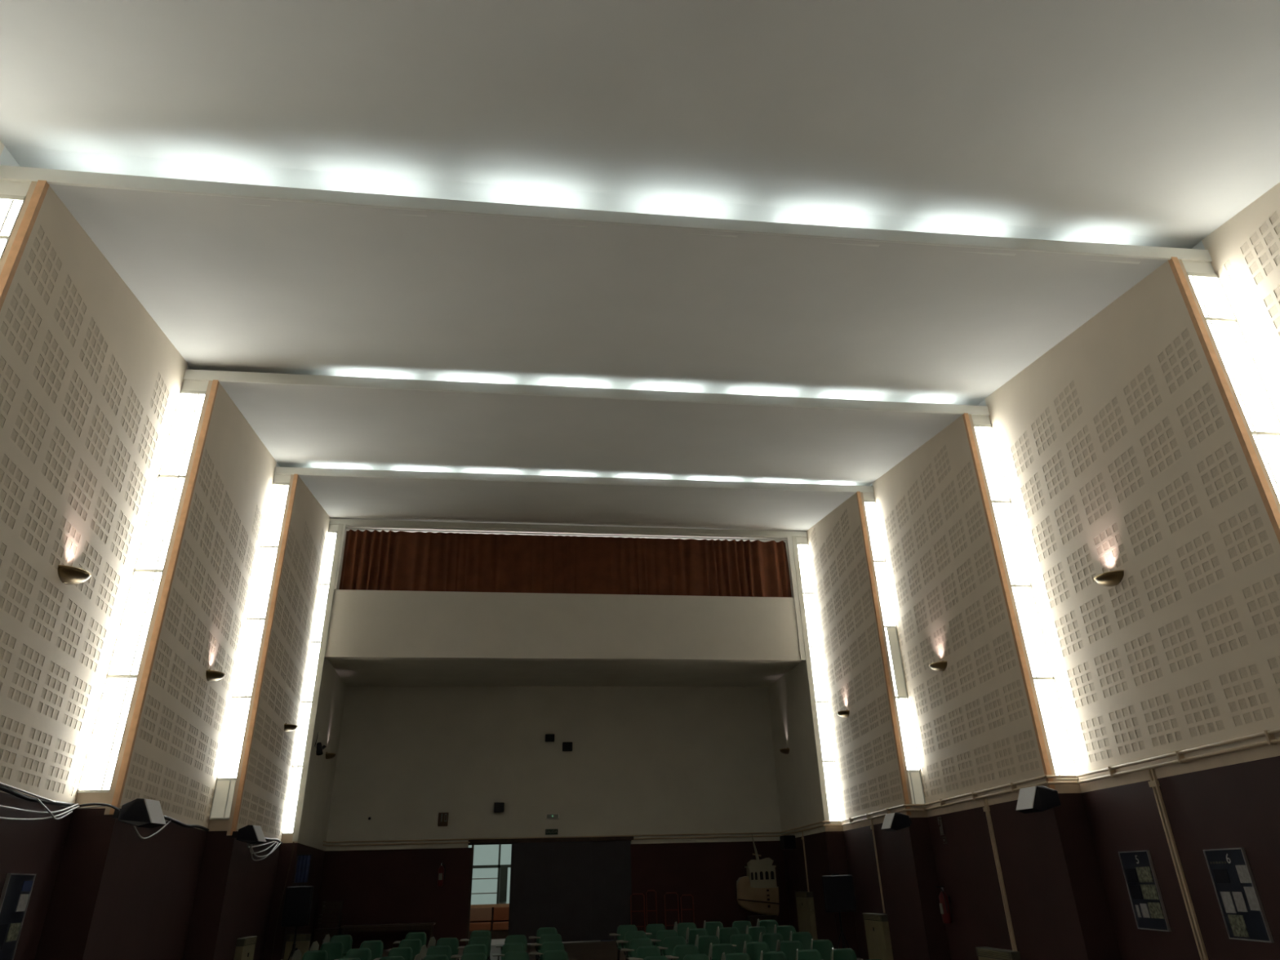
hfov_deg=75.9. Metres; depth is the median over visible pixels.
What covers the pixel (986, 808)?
conduit
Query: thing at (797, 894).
hood
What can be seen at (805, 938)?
chair
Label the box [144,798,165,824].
grille
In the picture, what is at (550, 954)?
chair
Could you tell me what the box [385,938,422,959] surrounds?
chair
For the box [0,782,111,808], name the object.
cable
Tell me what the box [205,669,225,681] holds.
wall lamp
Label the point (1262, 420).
window
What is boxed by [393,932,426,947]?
chair
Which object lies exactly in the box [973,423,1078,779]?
window
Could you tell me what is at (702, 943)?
chair
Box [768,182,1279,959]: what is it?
wall
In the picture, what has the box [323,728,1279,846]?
wall trim
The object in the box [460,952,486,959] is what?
chair
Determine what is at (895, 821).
loudspeaker
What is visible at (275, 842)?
cable
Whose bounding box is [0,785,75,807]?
cable
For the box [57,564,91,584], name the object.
wall lamp
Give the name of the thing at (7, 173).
ceiling beam
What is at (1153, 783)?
conduit
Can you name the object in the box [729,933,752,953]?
chair
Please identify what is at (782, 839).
grille
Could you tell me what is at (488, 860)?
window
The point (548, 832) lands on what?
exit sign
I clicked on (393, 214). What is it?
fluorescent light
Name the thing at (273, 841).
cable
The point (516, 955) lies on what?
chair
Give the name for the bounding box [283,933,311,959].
chair
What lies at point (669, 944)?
chair
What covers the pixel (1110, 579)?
wall lamp
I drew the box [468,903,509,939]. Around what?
cabinet
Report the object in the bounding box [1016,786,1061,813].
loudspeaker
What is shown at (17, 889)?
notice board
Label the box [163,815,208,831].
cable
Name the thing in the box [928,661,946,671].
wall lamp
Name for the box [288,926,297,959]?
speaker stand
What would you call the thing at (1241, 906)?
notice board
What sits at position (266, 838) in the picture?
cable
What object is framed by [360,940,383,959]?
chair
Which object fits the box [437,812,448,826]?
fire alarm box
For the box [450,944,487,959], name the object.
chair
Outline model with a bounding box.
[736,833,780,926]
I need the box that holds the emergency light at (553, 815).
[545,813,559,818]
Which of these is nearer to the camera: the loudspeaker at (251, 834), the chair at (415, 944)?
the loudspeaker at (251, 834)
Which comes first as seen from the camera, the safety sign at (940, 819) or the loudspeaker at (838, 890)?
the safety sign at (940, 819)
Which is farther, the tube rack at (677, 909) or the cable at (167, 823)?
the tube rack at (677, 909)
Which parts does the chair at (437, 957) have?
backrest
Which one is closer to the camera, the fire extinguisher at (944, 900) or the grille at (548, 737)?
the fire extinguisher at (944, 900)
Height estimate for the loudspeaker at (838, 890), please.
0.720 m
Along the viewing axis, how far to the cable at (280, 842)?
15.12 m
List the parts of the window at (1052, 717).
pane, pane, pane, pane, pane, pane, pane, pane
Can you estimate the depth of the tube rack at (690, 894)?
21.56 m
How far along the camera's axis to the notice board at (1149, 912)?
9.65 m
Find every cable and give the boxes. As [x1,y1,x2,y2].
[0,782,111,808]
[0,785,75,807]
[0,803,78,813]
[0,805,79,820]
[36,798,72,819]
[75,803,119,811]
[133,820,171,839]
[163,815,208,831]
[247,840,274,847]
[249,841,276,853]
[250,842,278,861]
[250,842,280,857]
[265,837,282,844]
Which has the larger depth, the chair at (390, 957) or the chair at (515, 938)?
the chair at (515, 938)
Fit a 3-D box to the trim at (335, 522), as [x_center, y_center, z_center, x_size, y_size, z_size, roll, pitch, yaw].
[-1.631,1.253,21.351,12.391,0.152,0.030,2,-26,-7]
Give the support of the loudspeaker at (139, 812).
attached to the wall at (91, 384)
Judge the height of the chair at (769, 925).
0.886 m
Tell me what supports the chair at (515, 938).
on the floor
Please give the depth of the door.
21.75 m
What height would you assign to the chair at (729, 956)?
0.886 m
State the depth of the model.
22.03 m
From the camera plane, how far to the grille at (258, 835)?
13.23 m
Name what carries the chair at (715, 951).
on the floor
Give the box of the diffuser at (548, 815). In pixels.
[546,813,558,817]
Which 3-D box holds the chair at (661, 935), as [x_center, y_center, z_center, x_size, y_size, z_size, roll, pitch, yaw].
[0.476,9.131,15.758,0.610,0.852,0.513,1,-26,-5]
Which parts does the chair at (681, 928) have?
backrest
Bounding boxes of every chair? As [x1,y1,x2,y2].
[290,949,328,959]
[309,941,343,959]
[322,933,352,958]
[334,948,371,959]
[338,957,359,959]
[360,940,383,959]
[373,946,413,959]
[379,955,404,959]
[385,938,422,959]
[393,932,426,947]
[413,953,448,959]
[419,944,451,959]
[426,936,458,959]
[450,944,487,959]
[457,936,490,959]
[459,929,491,959]
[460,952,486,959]
[492,942,525,959]
[495,934,527,951]
[502,951,528,959]
[528,927,557,959]
[528,941,564,959]
[530,933,562,959]
[542,950,568,959]
[608,924,637,959]
[616,930,646,959]
[620,937,653,959]
[627,946,661,959]
[630,893,645,932]
[643,955,668,959]
[644,923,666,946]
[649,929,677,955]
[657,936,686,959]
[665,944,698,959]
[673,921,696,944]
[683,954,709,959]
[685,927,708,944]
[694,934,719,956]
[702,920,723,935]
[708,942,735,959]
[715,926,739,943]
[720,952,751,959]
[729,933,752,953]
[732,920,751,933]
[742,941,769,959]
[745,925,768,942]
[756,918,778,933]
[759,932,783,951]
[760,950,786,959]
[773,924,795,941]
[776,939,803,959]
[789,931,813,950]
[795,948,822,959]
[809,938,834,959]
[831,947,857,959]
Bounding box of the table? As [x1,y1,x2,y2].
[340,922,435,941]
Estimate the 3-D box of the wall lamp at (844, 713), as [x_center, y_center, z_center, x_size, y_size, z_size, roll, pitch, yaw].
[4.572,5.284,18.556,0.240,0.165,0.436,0,-26,-3]
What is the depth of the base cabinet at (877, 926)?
16.11 m
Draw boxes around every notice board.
[0,873,35,959]
[1118,849,1171,931]
[1203,847,1274,942]
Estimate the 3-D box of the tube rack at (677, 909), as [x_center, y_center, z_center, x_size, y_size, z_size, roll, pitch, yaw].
[0.837,11.398,21.448,0.390,1.116,0.360,2,-26,-7]
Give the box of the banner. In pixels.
[294,853,312,882]
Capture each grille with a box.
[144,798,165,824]
[253,825,266,841]
[546,734,554,740]
[563,742,571,750]
[779,836,785,848]
[881,813,894,829]
[1016,786,1036,809]
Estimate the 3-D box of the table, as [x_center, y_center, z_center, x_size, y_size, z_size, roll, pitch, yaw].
[-6.262,11.368,20.377,2.240,0.600,0.550,2,-26,-7]
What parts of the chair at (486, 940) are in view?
backrest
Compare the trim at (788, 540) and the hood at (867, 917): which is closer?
the hood at (867, 917)
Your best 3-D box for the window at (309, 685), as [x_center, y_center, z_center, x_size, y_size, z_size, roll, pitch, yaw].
[-7.657,4.401,18.940,0.444,7.045,0.070,2,-26,-7]
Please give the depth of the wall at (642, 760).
22.85 m
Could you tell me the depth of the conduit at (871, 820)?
16.51 m
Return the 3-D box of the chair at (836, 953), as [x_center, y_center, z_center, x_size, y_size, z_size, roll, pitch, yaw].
[3.225,7.794,12.808,0.573,0.886,0.513,3,-26,-10]
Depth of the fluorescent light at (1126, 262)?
9.19 m
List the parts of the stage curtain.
curtain rail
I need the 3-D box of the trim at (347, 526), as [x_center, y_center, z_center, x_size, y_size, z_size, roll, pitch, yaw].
[-1.679,1.330,21.351,11.655,0.090,0.070,2,-26,-7]
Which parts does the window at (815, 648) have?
pane, pane, pane, pane, pane, pane, pane, pane, pane, pane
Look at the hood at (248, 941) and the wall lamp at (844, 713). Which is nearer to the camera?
the hood at (248, 941)
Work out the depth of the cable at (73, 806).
8.26 m
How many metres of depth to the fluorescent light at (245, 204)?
7.96 m
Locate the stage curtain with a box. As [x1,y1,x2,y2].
[338,528,791,597]
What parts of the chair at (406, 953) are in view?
backrest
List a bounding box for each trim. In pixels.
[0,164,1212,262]
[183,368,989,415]
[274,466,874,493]
[328,518,807,537]
[333,524,805,661]
[346,524,786,538]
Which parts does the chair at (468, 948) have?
backrest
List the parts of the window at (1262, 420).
pane, pane, pane, pane, pane, pane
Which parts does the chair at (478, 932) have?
backrest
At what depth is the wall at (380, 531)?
22.77 m
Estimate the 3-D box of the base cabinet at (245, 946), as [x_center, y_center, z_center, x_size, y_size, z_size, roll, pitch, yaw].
[-6.886,8.497,14.190,0.158,1.038,0.770,2,-26,-7]
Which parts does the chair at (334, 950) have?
backrest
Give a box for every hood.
[235,936,257,946]
[795,891,813,897]
[862,912,888,921]
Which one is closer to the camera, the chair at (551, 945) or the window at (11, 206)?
the window at (11, 206)
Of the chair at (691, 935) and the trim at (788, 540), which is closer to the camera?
the chair at (691, 935)
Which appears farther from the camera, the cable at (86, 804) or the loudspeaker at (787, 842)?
the loudspeaker at (787, 842)
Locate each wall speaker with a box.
[493,802,504,812]
[545,733,554,742]
[562,742,572,751]
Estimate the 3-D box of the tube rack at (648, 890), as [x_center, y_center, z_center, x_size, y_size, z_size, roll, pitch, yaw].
[0.306,11.347,21.393,0.300,1.186,0.360,2,-26,-7]
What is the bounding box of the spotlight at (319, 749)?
[314,731,326,755]
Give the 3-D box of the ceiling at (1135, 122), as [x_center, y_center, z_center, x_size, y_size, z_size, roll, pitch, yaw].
[-0.116,-2.286,10.714,12.800,3.311,23.091,2,-26,-7]
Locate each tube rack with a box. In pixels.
[645,889,657,925]
[664,892,679,928]
[680,893,694,923]
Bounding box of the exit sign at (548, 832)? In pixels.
[545,829,557,835]
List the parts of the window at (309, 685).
pane, pane, pane, pane, pane, pane, pane, pane, pane, pane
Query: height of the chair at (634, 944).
0.852 m
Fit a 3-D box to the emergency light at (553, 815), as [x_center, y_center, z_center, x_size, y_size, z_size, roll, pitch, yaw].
[-2.398,9.216,22.500,0.380,0.140,0.078,2,-26,-7]
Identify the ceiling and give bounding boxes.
[0,0,1279,531]
[327,658,801,686]
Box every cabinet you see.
[233,936,257,959]
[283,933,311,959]
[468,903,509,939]
[795,891,817,940]
[862,912,893,959]
[975,946,1021,959]
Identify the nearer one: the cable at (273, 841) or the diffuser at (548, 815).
the cable at (273, 841)
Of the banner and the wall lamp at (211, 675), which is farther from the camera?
the banner
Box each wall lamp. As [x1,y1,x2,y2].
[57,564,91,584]
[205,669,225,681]
[284,723,297,732]
[324,751,336,759]
[779,747,789,754]
[836,709,848,717]
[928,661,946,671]
[1093,569,1124,586]
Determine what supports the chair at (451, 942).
on the floor
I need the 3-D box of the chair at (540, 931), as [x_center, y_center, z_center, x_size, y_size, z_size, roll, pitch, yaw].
[-1.949,9.532,16.578,0.610,0.852,0.513,3,-26,-10]
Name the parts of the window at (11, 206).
pane, pane, pane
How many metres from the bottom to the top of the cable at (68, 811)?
0.267 m
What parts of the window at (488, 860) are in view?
pane, pane, pane, pane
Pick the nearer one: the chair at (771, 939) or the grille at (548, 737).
the chair at (771, 939)
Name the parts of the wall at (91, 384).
acoustic panel, acoustic panel, acoustic panel, acoustic panel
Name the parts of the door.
panel, panel, panel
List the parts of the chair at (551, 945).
backrest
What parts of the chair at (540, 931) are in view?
backrest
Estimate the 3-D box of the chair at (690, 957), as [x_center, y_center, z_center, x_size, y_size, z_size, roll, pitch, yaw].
[0.826,7.737,12.514,0.610,0.852,0.513,1,-26,-5]
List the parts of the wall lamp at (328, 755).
lamp shade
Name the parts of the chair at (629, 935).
backrest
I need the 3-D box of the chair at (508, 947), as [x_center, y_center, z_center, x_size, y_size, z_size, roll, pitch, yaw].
[-2.282,8.566,14.304,0.610,0.852,0.513,4,-27,-12]
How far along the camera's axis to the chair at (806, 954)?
13.07 m
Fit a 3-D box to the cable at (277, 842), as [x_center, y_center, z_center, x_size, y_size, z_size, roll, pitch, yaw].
[-6.880,6.732,14.966,0.114,0.402,3.896,6,-27,-15]
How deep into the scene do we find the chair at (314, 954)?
14.14 m
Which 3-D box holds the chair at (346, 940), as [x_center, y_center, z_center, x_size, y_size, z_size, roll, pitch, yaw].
[-5.949,9.360,16.028,0.573,0.886,0.513,4,-27,-12]
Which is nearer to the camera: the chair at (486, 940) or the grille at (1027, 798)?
the grille at (1027, 798)
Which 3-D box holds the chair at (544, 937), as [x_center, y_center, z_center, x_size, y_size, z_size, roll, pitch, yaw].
[-1.761,9.071,15.509,0.610,0.852,0.513,2,-26,-7]
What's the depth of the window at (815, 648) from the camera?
20.37 m
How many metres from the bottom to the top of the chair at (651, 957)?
0.852 m
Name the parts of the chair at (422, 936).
backrest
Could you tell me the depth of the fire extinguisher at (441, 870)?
21.42 m
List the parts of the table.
leg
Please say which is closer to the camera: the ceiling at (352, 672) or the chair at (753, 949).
the chair at (753, 949)
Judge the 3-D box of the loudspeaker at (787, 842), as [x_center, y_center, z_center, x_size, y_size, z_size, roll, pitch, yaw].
[3.810,9.330,21.135,0.330,0.320,0.260,7,-27,-16]
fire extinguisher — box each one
[437,862,445,885]
[936,885,952,923]
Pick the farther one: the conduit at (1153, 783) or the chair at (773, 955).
the chair at (773, 955)
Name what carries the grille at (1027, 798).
attached to the loudspeaker at (1033, 799)
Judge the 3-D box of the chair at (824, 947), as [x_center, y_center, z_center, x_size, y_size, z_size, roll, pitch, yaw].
[3.121,8.258,13.889,0.573,0.886,0.513,4,-26,-11]
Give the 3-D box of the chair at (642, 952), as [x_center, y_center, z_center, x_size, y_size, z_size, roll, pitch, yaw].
[0.105,8.184,13.526,0.610,0.852,0.513,3,-26,-10]
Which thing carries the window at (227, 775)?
in the wall at (91, 384)
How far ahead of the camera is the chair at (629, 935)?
15.98 m
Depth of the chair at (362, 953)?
14.30 m
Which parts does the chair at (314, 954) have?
backrest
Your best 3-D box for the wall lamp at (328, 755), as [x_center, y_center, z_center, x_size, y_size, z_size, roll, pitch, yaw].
[-7.697,6.867,20.445,0.240,0.165,0.436,4,-27,-12]
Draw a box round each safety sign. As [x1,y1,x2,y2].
[937,816,945,835]
[942,836,946,844]
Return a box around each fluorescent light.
[244,204,271,206]
[393,213,426,217]
[1084,259,1140,264]
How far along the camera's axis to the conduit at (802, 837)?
20.54 m
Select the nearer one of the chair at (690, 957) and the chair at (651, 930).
the chair at (690, 957)
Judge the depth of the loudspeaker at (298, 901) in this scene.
16.19 m
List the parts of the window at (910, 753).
pane, pane, pane, pane, pane, pane, pane, pane, pane, pane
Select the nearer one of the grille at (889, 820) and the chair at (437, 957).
the chair at (437, 957)
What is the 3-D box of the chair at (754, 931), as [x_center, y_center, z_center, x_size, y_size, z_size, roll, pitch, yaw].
[2.305,9.185,16.016,0.573,0.886,0.513,2,-26,-8]
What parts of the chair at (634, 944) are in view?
backrest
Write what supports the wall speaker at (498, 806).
attached to the wall at (642, 760)
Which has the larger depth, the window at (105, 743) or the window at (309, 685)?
the window at (309, 685)
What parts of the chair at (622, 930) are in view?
seat, backrest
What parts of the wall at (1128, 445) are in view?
acoustic panel, acoustic panel, acoustic panel, acoustic panel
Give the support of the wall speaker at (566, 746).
attached to the wall at (642, 760)
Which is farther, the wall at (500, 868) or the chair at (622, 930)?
the wall at (500, 868)
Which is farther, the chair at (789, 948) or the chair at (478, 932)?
the chair at (478, 932)
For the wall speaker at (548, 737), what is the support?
attached to the wall at (642, 760)
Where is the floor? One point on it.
(593, 950)
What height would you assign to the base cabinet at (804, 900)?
1.158 m
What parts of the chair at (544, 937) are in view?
backrest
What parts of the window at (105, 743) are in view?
pane, pane, pane, pane, pane, pane, pane, pane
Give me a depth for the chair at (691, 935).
16.15 m
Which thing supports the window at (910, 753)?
in the wall at (1128, 445)
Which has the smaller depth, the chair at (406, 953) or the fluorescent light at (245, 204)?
the fluorescent light at (245, 204)
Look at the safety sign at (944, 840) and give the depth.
14.19 m
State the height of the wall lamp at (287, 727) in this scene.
0.165 m
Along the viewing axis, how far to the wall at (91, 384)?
10.00 m
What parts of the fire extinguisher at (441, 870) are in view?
label plate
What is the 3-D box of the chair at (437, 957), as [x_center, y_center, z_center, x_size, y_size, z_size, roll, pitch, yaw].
[-3.359,8.035,13.052,0.573,0.886,0.513,1,-26,-4]
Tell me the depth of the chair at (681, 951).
13.91 m
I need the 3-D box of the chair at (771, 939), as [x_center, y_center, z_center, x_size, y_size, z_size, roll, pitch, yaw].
[2.413,8.709,14.907,0.573,0.886,0.513,1,-26,-5]
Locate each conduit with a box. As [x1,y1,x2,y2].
[801,831,808,891]
[870,818,884,913]
[982,797,1017,951]
[1146,768,1208,959]
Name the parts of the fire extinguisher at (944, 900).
label plate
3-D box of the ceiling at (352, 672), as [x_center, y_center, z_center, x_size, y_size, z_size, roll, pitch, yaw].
[-1.928,5.104,22.089,12.737,0.474,4.530,2,-26,-7]
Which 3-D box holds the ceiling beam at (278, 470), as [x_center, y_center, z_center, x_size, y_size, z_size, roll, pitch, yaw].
[-1.067,0.011,17.027,12.398,0.202,0.030,2,-26,-7]
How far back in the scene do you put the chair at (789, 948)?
14.12 m
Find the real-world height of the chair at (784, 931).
0.886 m
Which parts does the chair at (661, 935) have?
backrest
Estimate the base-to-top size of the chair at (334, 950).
0.886 m
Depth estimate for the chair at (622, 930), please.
17.02 m
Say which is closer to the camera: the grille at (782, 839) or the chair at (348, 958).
the chair at (348, 958)
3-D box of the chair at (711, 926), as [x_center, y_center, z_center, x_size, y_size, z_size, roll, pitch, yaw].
[1.544,9.648,17.064,0.573,0.886,0.513,4,-27,-12]
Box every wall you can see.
[0,141,346,959]
[313,685,790,949]
[324,589,800,662]
[337,527,792,597]
[498,867,599,941]
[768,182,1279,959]
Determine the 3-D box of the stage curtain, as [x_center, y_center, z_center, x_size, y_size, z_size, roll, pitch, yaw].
[-1.693,2.171,21.030,11.441,1.698,0.133,2,-26,-7]
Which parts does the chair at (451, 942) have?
backrest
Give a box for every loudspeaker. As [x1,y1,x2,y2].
[112,798,165,828]
[231,825,266,844]
[280,884,314,926]
[779,835,796,849]
[822,873,857,912]
[881,812,911,831]
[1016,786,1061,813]
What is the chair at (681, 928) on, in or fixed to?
on the floor
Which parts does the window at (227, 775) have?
pane, pane, pane, pane, pane, pane, pane, pane, pane, pane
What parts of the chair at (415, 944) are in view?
backrest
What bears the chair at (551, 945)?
on the floor
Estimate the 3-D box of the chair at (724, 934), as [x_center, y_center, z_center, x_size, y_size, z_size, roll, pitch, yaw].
[1.727,9.175,15.966,0.573,0.886,0.513,2,-26,-7]
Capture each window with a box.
[0,194,26,260]
[76,390,206,792]
[208,482,289,819]
[281,530,337,834]
[468,844,511,904]
[796,542,842,823]
[863,499,926,807]
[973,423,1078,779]
[1186,271,1279,503]
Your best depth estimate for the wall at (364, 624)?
20.16 m
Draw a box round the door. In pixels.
[466,835,633,944]
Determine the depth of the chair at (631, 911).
21.40 m
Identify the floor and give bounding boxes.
[382,938,861,959]
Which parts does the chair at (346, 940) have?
backrest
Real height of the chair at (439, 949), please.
0.886 m
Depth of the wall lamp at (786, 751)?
22.25 m
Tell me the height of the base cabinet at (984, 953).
0.912 m
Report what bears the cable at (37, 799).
on the cable at (68, 811)
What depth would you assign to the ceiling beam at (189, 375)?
12.62 m
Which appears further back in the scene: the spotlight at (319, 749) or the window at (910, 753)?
the spotlight at (319, 749)
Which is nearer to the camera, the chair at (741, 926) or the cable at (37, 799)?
the cable at (37, 799)
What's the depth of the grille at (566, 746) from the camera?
23.23 m
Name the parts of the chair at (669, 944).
backrest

